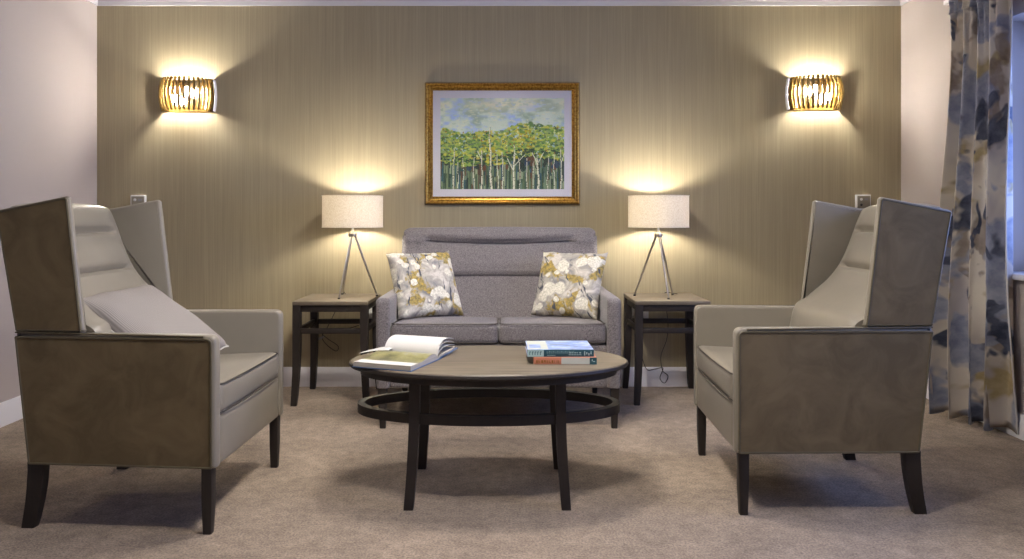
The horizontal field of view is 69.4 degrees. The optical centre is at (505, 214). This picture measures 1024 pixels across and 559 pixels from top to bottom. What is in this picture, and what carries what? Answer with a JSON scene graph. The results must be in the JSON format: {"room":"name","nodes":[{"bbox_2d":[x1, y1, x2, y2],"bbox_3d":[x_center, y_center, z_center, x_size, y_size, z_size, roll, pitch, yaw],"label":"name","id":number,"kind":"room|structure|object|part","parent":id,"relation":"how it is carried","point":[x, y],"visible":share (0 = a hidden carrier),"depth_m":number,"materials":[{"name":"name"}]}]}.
{"room":"care facility","nodes":[
{"label":"care facility","id":0,"kind":"room"},
{"bbox_2d":[0,0,96,402],"bbox_3d":[-2.586,-0.175,0.494,0.100,2.470,8.188,0,0,0],"label":"wall","id":1,"kind":"structure","parent":0,"point":[48,48],"depth_m":4.05,"materials":[{"name":"beige paint"}]},
{"bbox_2d":[0,395,22,427],"bbox_3d":[-2.527,1.001,0.494,0.018,0.118,8.188,0,0,0],"label":"baseboard","id":2,"kind":"structure","parent":1,"relation":"attached to","point":[11,409],"depth_m":3.77,"materials":[{"name":"white"}]},
{"bbox_2d":[86,0,97,5],"bbox_3d":[-2.480,-1.353,0.494,0.112,0.114,8.188,0,0,0],"label":"trim","id":3,"kind":"structure","parent":1,"relation":"attached to","point":[95,2],"depth_m":4.54,"materials":[{"name":"grey paint"}]},
{"bbox_2d":[97,6,900,366],"bbox_3d":[-0.043,-0.175,4.638,5.185,2.470,0.100,0,0,0],"label":"wall","id":4,"kind":"structure","parent":0,"point":[313,102],"depth_m":4.59,"materials":[{"name":"paper"}]},
{"bbox_2d":[131,195,146,204],"bbox_3d":[-2.272,-0.077,4.574,0.090,0.090,0.029,0,0,0],"label":"wall control plate","id":5,"kind":"object","parent":4,"relation":"attached to","point":[135,199],"visible":0.56,"depth_m":4.56,"materials":[{"name":"white plastic"}]},
{"bbox_2d":[158,76,216,111],"bbox_3d":[-1.969,-0.737,4.518,0.357,0.204,0.140,0,0,0],"label":"wall sconce","id":6,"kind":"object","parent":4,"relation":"attached to","point":[174,95],"visible":1,"depth_m":4.52,"materials":[{"name":"brown metal"}]},
{"bbox_2d":[369,308,371,318],"bbox_3d":[-0.806,0.608,4.568,0.146,0.086,0.040,0,0,0],"label":"wall socket","id":7,"kind":"object","parent":4,"relation":"attached to","point":[370,310],"visible":0.09,"depth_m":4.55,"materials":[{"name":"white plastic"}]},
{"bbox_2d":[283,367,687,386],"bbox_3d":[-0.043,1.001,4.579,4.949,0.118,0.018,0,0,0],"label":"baseboard","id":8,"kind":"structure","parent":4,"relation":"attached to","point":[326,376],"depth_m":4.57,"materials":[{"name":"white"}]},
{"bbox_2d":[98,0,899,5],"bbox_3d":[-0.043,-1.353,4.532,4.985,0.114,0.112,0,0,0],"label":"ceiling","id":9,"kind":"structure","parent":4,"relation":"attached to","point":[100,2],"depth_m":4.58,"materials":[{"name":"grey paint"}]},
{"bbox_2d":[425,82,579,204],"bbox_3d":[-0.023,-0.442,4.572,0.956,0.754,0.033,0,0,0],"label":"framed picture","id":10,"kind":"object","parent":4,"relation":"attached to","point":[487,143],"visible":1,"depth_m":4.58,"materials":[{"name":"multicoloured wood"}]},
{"bbox_2d":[632,308,648,317],"bbox_3d":[0.809,0.608,4.568,0.146,0.086,0.040,0,0,0],"label":"wall socket","id":11,"kind":"object","parent":4,"relation":"attached to","point":[645,314],"visible":0.11,"depth_m":4.58,"materials":[{"name":"white plastic"}]},
{"bbox_2d":[785,74,843,109],"bbox_3d":[1.909,-0.747,4.518,0.357,0.204,0.140,0,0,0],"label":"wall sconce","id":12,"kind":"object","parent":4,"relation":"attached to","point":[800,94],"visible":1,"depth_m":4.52,"materials":[{"name":"brown metal"}]},
{"bbox_2d":[855,195,870,208],"bbox_3d":[2.207,-0.081,4.574,0.090,0.090,0.029,0,0,0],"label":"wall control plate","id":13,"kind":"object","parent":4,"relation":"attached to","point":[861,201],"visible":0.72,"depth_m":4.56,"materials":[{"name":"white plastic"}]},
{"bbox_3d":[2.207,-0.080,4.565,0.078,0.078,0.004,0,0,0],"label":"plate","id":14,"kind":"part","parent":13,"relation":"part of","materials":[{"name":"beige"}]},
{"bbox_2d":[0,387,1023,558],"bbox_3d":[-0.043,1.110,0.494,5.185,0.100,8.388,0,0,0],"label":"floor","id":15,"kind":"structure","parent":0,"point":[641,488],"depth_m":2.80,"materials":[{"name":"carpet"}]},
{"bbox_2d":[0,196,282,534],"bbox_3d":[-1.331,0.498,2.801,0.776,1.123,0.706,0,0,2],"label":"armchair","id":16,"kind":"object","parent":15,"relation":"on","point":[91,394],"visible":0.89,"depth_m":2.49,"materials":[{"name":"beige leather"}]},
{"bbox_3d":[-1.602,0.948,2.519,0.080,0.225,0.038,0,0,2],"label":"leg","id":17,"kind":"part","parent":16,"relation":"part of","materials":[{"name":"brown wood"}]},
{"bbox_3d":[-1.573,0.166,2.491,0.294,0.443,0.003,0,0,5],"label":"velvet wing panel","id":18,"kind":"part","parent":16,"relation":"part of","materials":[{"name":"brown fabric"}]},
{"bbox_3d":[-1.521,0.278,2.807,0.391,0.646,0.603,0,0,2],"label":"backrest","id":19,"kind":"part","parent":16,"relation":"part of","materials":[{"name":"beige leather"}]},
{"bbox_3d":[-1.314,0.624,2.470,0.683,0.424,0.004,0,0,5],"label":"velvet panel","id":20,"kind":"part","parent":16,"relation":"part of","materials":[{"name":"brown fabric"}]},
{"bbox_3d":[-1.307,0.619,2.492,0.699,0.442,0.048,0,0,4],"label":"arm","id":21,"kind":"part","parent":16,"relation":"part of","materials":[{"name":"brown fabric"}]},
{"bbox_2d":[83,284,228,349],"bbox_3d":[-1.318,0.413,2.766,0.369,0.272,0.435,0,0,8],"label":"cushion","id":22,"kind":"object","parent":16,"relation":"on","point":[145,308],"visible":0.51,"depth_m":2.70,"materials":[{"name":"grey fabric"}]},
{"bbox_3d":[-0.991,0.948,2.466,0.036,0.225,0.036,0,0,2],"label":"leg","id":23,"kind":"part","parent":16,"relation":"part of","materials":[{"name":"brown wood"}]},
{"bbox_3d":[-1.290,0.619,3.109,0.699,0.442,0.048,0,0,-1],"label":"arm","id":24,"kind":"part","parent":16,"relation":"part of","materials":[{"name":"beige leather"}]},
{"bbox_2d":[220,352,277,411],"bbox_3d":[-1.171,0.627,2.797,0.454,0.134,0.601,0,0,2],"label":"seat cushion","id":25,"kind":"object","parent":16,"relation":"on","point":[246,378],"depth_m":2.78,"materials":[{"name":"beige leather"}]},
{"bbox_3d":[-0.989,0.760,2.792,0.079,0.170,0.618,0,0,2],"label":"rail","id":26,"kind":"part","parent":16,"relation":"part of","materials":[{"name":"beige leather"}]},
{"bbox_3d":[-0.973,0.948,3.116,0.036,0.225,0.036,0,0,2],"label":"leg","id":27,"kind":"part","parent":16,"relation":"part of","materials":[{"name":"brown wood"}]},
{"bbox_2d":[290,294,379,405],"bbox_3d":[-0.977,0.770,4.315,0.436,0.580,0.436,0,0,0],"label":"side table","id":28,"kind":"object","parent":15,"relation":"on","point":[314,304],"visible":0.87,"depth_m":4.12,"materials":[{"name":"brown wood"}]},
{"bbox_3d":[-1.169,0.780,4.122,0.051,0.559,0.051,0,0,0],"label":"leg","id":29,"kind":"part","parent":28,"relation":"part of","materials":[{"name":"brown wood"}]},
{"bbox_3d":[-1.169,0.780,4.508,0.051,0.559,0.051,0,0,0],"label":"leg","id":30,"kind":"part","parent":28,"relation":"part of","materials":[{"name":"brown wood"}]},
{"bbox_2d":[319,195,382,350],"bbox_3d":[-0.955,0.364,4.375,0.462,0.956,0.397,0,0,0],"label":"table lamp","id":31,"kind":"object","parent":28,"relation":"on","point":[338,211],"depth_m":4.21,"materials":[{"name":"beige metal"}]},
{"bbox_3d":[-1.006,0.656,4.521,0.360,0.372,0.104,0,0,0],"label":"lamp cord","id":32,"kind":"part","parent":31,"relation":"part of","materials":[{"name":"black plastic"}]},
{"bbox_3d":[-0.929,0.296,4.285,0.013,0.360,0.138,0,0,21],"label":"leg","id":33,"kind":"part","parent":31,"relation":"part of","materials":[{"name":"silver metal"}]},
{"bbox_3d":[-0.948,0.296,4.415,0.013,0.360,0.139,0,0,-37],"label":"leg","id":34,"kind":"part","parent":31,"relation":"part of","materials":[{"name":"silver metal"}]},
{"bbox_3d":[-0.902,-0.021,4.355,0.352,0.185,0.352,0,0,0],"label":"lamp shade","id":35,"kind":"part","parent":31,"relation":"part of","materials":[{"name":"white fabric"}]},
{"bbox_3d":[-0.827,0.296,4.365,0.139,0.360,0.012,0,0,-7],"label":"leg","id":36,"kind":"part","parent":31,"relation":"part of","materials":[{"name":"silver metal"}]},
{"bbox_3d":[-0.784,0.780,4.122,0.051,0.559,0.051,0,0,0],"label":"leg","id":37,"kind":"part","parent":28,"relation":"part of","materials":[{"name":"brown wood"}]},
{"bbox_3d":[-0.784,0.780,4.508,0.051,0.559,0.051,0,0,0],"label":"leg","id":38,"kind":"part","parent":28,"relation":"part of","materials":[{"name":"brown wood"}]},
{"bbox_2d":[349,345,628,510],"bbox_3d":[-0.067,0.810,2.885,1.085,0.500,0.616,0,0,0],"label":"coffee table","id":39,"kind":"object","parent":15,"relation":"on","point":[489,368],"visible":0.85,"depth_m":2.70,"materials":[{"name":"brown wood"}]},
{"bbox_2d":[352,334,457,371],"bbox_3d":[-0.420,0.524,2.889,0.324,0.071,0.417,0,0,20],"label":"open book","id":40,"kind":"object","parent":39,"relation":"on","point":[409,353],"visible":1,"depth_m":2.85,"materials":[{"name":"white paper"}]},
{"bbox_3d":[-0.341,0.821,2.687,0.054,0.478,0.068,0,0,0],"label":"leg","id":41,"kind":"part","parent":39,"relation":"part of","materials":[{"name":"brown wood"}]},
{"bbox_3d":[-0.341,0.821,3.083,0.054,0.478,0.068,0,0,0],"label":"leg","id":42,"kind":"part","parent":39,"relation":"part of","materials":[{"name":"brown wood"}]},
{"bbox_3d":[0.207,0.821,3.083,0.054,0.478,0.068,0,0,0],"label":"leg","id":43,"kind":"part","parent":39,"relation":"part of","materials":[{"name":"brown wood"}]},
{"bbox_3d":[0.207,0.821,2.687,0.054,0.478,0.068,0,0,0],"label":"leg","id":44,"kind":"part","parent":39,"relation":"part of","materials":[{"name":"brown wood"}]},
{"bbox_2d":[533,354,596,363],"bbox_3d":[0.223,0.547,2.857,0.236,0.026,0.168,0,0,1],"label":"closed book","id":45,"kind":"object","parent":39,"relation":"on","point":[536,360],"visible":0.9,"depth_m":2.77,"materials":[{"name":"orange paper"}]},
{"bbox_2d":[525,341,593,356],"bbox_3d":[0.204,0.520,2.884,0.250,0.027,0.203,0,0,-1],"label":"closed book","id":46,"kind":"object","parent":45,"relation":"on","point":[533,348],"visible":1,"depth_m":2.79,"materials":[{"name":"teal paper"}]},
{"bbox_2d":[529,344,540,347],"bbox_3d":[0.111,0.506,2.858,0.043,0.001,0.070,0,0,-1],"label":"print","id":47,"kind":"object","parent":46,"relation":"on","point":[530,345],"depth_m":2.86},
{"bbox_3d":[0.121,0.507,2.885,0.076,0.001,0.178,0,0,-1],"label":"pale panel","id":48,"kind":"part","parent":46,"relation":"part of","materials":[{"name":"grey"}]},
{"bbox_2d":[376,227,620,428],"bbox_3d":[-0.037,0.565,4.049,1.218,0.990,0.783,0,0,0],"label":"sofa","id":49,"kind":"object","parent":15,"relation":"on","point":[496,270],"visible":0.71,"depth_m":4.17,"materials":[{"name":"grey fabric"}]},
{"bbox_3d":[-0.616,0.958,3.693,0.044,0.204,0.044,0,0,0],"label":"leg","id":50,"kind":"part","parent":49,"relation":"part of","materials":[{"name":"brown wood"}]},
{"bbox_3d":[-0.609,0.636,4.041,0.066,0.448,0.759,0,0,0],"label":"arm","id":51,"kind":"part","parent":49,"relation":"part of","materials":[{"name":"grey fabric"}]},
{"bbox_2d":[386,251,463,318],"bbox_3d":[-0.442,0.378,4.040,0.385,0.353,0.223,0,0,-31],"label":"cushion","id":52,"kind":"object","parent":49,"relation":"on","point":[424,284],"visible":0.99,"depth_m":3.98,"materials":[{"name":"multicoloured fabric"}]},
{"bbox_2d":[391,316,498,343],"bbox_3d":[-0.306,0.607,3.917,0.545,0.140,0.515,0,0,0],"label":"seat cushion","id":53,"kind":"object","parent":49,"relation":"on","point":[463,329],"depth_m":3.66,"materials":[{"name":"grey fabric"}]},
{"bbox_3d":[-0.037,0.752,3.704,1.090,0.215,0.070,0,0,0],"label":"rail","id":54,"kind":"part","parent":49,"relation":"part of","materials":[{"name":"grey fabric"}]},
{"bbox_3d":[-0.037,0.345,4.280,1.130,0.550,0.320,0,0,0],"label":"backrest","id":55,"kind":"part","parent":49,"relation":"part of","materials":[{"name":"grey fabric"}]},
{"bbox_2d":[499,316,605,343],"bbox_3d":[0.233,0.607,3.917,0.545,0.140,0.515,0,0,0],"label":"seat cushion","id":56,"kind":"object","parent":49,"relation":"on","point":[512,329],"depth_m":3.66,"materials":[{"name":"grey fabric"}]},
{"bbox_2d":[531,252,607,319],"bbox_3d":[0.345,0.378,4.039,0.388,0.352,0.219,0,0,26],"label":"cushion","id":57,"kind":"object","parent":49,"relation":"on","point":[569,284],"visible":1,"depth_m":3.98,"materials":[{"name":"multicoloured fabric"}]},
{"bbox_3d":[0.535,0.636,4.041,0.066,0.448,0.759,0,0,0],"label":"arm","id":58,"kind":"part","parent":49,"relation":"part of","materials":[{"name":"grey fabric"}]},
{"bbox_3d":[0.542,0.958,3.693,0.044,0.204,0.044,0,0,0],"label":"leg","id":59,"kind":"part","parent":49,"relation":"part of","materials":[{"name":"brown wood"}]},
{"bbox_2d":[622,293,710,405],"bbox_3d":[0.932,0.770,4.335,0.436,0.580,0.436,0,0,0],"label":"side table","id":60,"kind":"object","parent":15,"relation":"on","point":[642,302],"visible":0.8,"depth_m":4.20,"materials":[{"name":"brown wood"}]},
{"bbox_3d":[0.740,0.780,4.527,0.051,0.559,0.051,0,0,0],"label":"leg","id":61,"kind":"part","parent":60,"relation":"part of","materials":[{"name":"brown wood"}]},
{"bbox_3d":[0.740,0.780,4.143,0.051,0.559,0.051,0,0,0],"label":"leg","id":62,"kind":"part","parent":60,"relation":"part of","materials":[{"name":"brown wood"}]},
{"bbox_2d":[628,195,688,382],"bbox_3d":[0.897,0.461,4.408,0.357,1.149,0.462,0,0,0],"label":"table lamp","id":63,"kind":"object","parent":60,"relation":"on","point":[644,211],"depth_m":4.22,"materials":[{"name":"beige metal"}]},
{"bbox_3d":[0.826,0.296,4.379,0.139,0.360,0.013,0,0,19],"label":"leg","id":64,"kind":"part","parent":63,"relation":"part of","materials":[{"name":"silver metal"}]},
{"bbox_3d":[0.897,-0.021,4.355,0.352,0.185,0.352,0,0,0],"label":"lamp shade","id":65,"kind":"part","parent":63,"relation":"part of","materials":[{"name":"white fabric"}]},
{"bbox_3d":[0.935,0.754,4.553,0.250,0.563,0.085,0,0,22],"label":"lamp cord","id":66,"kind":"part","parent":63,"relation":"part of","materials":[{"name":"black plastic"}]},
{"bbox_3d":[0.912,0.296,4.281,0.013,0.360,0.138,0,0,-11],"label":"leg","id":67,"kind":"part","parent":63,"relation":"part of","materials":[{"name":"silver metal"}]},
{"bbox_3d":[0.952,0.296,4.406,0.139,0.360,0.013,0,0,-43],"label":"leg","id":68,"kind":"part","parent":63,"relation":"part of","materials":[{"name":"silver metal"}]},
{"bbox_3d":[1.125,0.780,4.527,0.051,0.559,0.051,0,0,0],"label":"leg","id":69,"kind":"part","parent":60,"relation":"part of","materials":[{"name":"brown wood"}]},
{"bbox_2d":[694,197,951,514],"bbox_3d":[1.201,0.498,2.935,0.776,1.123,0.706,0,0,2],"label":"armchair","id":70,"kind":"object","parent":15,"relation":"on","point":[843,369],"visible":1,"depth_m":2.61,"materials":[{"name":"beige leather"}]},
{"bbox_3d":[0.865,0.948,3.274,0.036,0.225,0.036,0,0,2],"label":"leg","id":71,"kind":"part","parent":70,"relation":"part of","materials":[{"name":"brown wood"}]},
{"bbox_2d":[697,346,732,399],"bbox_3d":[1.041,0.627,2.942,0.454,0.134,0.601,0,0,2],"label":"seat cushion","id":72,"kind":"object","parent":70,"relation":"on","point":[714,363],"depth_m":2.93,"materials":[{"name":"beige leather"}]},
{"bbox_3d":[0.859,0.760,2.949,0.079,0.170,0.618,0,0,2],"label":"rail","id":73,"kind":"part","parent":70,"relation":"part of","materials":[{"name":"beige leather"}]},
{"bbox_3d":[0.840,0.948,2.624,0.036,0.225,0.036,0,0,2],"label":"leg","id":74,"kind":"part","parent":70,"relation":"part of","materials":[{"name":"brown wood"}]},
{"bbox_3d":[1.181,0.619,3.245,0.699,0.442,0.048,0,0,5],"label":"arm","id":75,"kind":"part","parent":70,"relation":"part of","materials":[{"name":"beige leather"}]},
{"bbox_3d":[1.157,0.619,2.628,0.699,0.442,0.048,0,0,0],"label":"arm","id":76,"kind":"part","parent":70,"relation":"part of","materials":[{"name":"fabric"}]},
{"bbox_3d":[1.162,0.624,2.606,0.683,0.424,0.004,0,0,-1],"label":"velvet panel","id":77,"kind":"part","parent":70,"relation":"part of","materials":[{"name":"fabric"}]},
{"bbox_3d":[1.475,0.948,3.215,0.080,0.225,0.038,0,0,2],"label":"leg","id":78,"kind":"part","parent":70,"relation":"part of","materials":[{"name":"brown wood"}]},
{"bbox_3d":[1.391,0.278,2.928,0.391,0.646,0.603,0,0,2],"label":"backrest","id":79,"kind":"part","parent":70,"relation":"part of","materials":[{"name":"beige leather"}]},
{"bbox_3d":[1.422,0.166,2.610,0.294,0.443,0.003,0,0,-1],"label":"velvet wing panel","id":80,"kind":"part","parent":70,"relation":"part of","materials":[{"name":"grey fabric"}]},
{"bbox_3d":[1.453,0.948,2.635,0.080,0.225,0.038,0,0,2],"label":"leg","id":81,"kind":"part","parent":70,"relation":"part of","materials":[{"name":"brown wood"}]},
{"bbox_2d":[901,0,1023,413],"bbox_3d":[2.609,-0.175,0.494,0.320,2.470,8.188,0,0,0],"label":"wall","id":82,"kind":"structure","parent":0,"point":[925,24],"depth_m":4.22,"materials":[{"name":"beige paint"}]},
{"bbox_2d":[900,0,910,5],"bbox_3d":[2.393,-1.353,0.494,0.112,0.114,8.188,0,0,0],"label":"trim","id":83,"kind":"structure","parent":82,"relation":"attached to","point":[902,2],"depth_m":4.54,"materials":[{"name":"grey paint"}]},
{"bbox_2d":[926,378,1023,440],"bbox_3d":[2.440,1.001,0.494,0.018,0.118,8.188,0,0,0],"label":"baseboard","id":84,"kind":"structure","parent":82,"relation":"attached to","point":[1009,431],"depth_m":3.52,"materials":[{"name":"white"}]},
{"bbox_2d":[1012,271,1023,280],"bbox_3d":[2.542,0.293,2.362,0.255,0.029,2.705,0,0,0],"label":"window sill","id":85,"kind":"structure","parent":82,"relation":"attached to","point":[1017,275],"depth_m":3.51,"materials":[{"name":"white paint"}]},
{"bbox_3d":[2.413,-1.150,2.385,0.076,0.024,3.270,0,0,0],"label":"track","id":86,"kind":"object","parent":82,"relation":"attached to","visible":0},
{"bbox_2d":[929,0,1018,434],"bbox_3d":[2.332,-0.043,3.746,0.214,2.186,0.484,0,0,0],"label":"curtain","id":87,"kind":"object","parent":86,"relation":"hanging from","point":[971,369],"visible":0.96,"depth_m":3.70,"materials":[{"name":"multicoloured fabric"}]}
]}

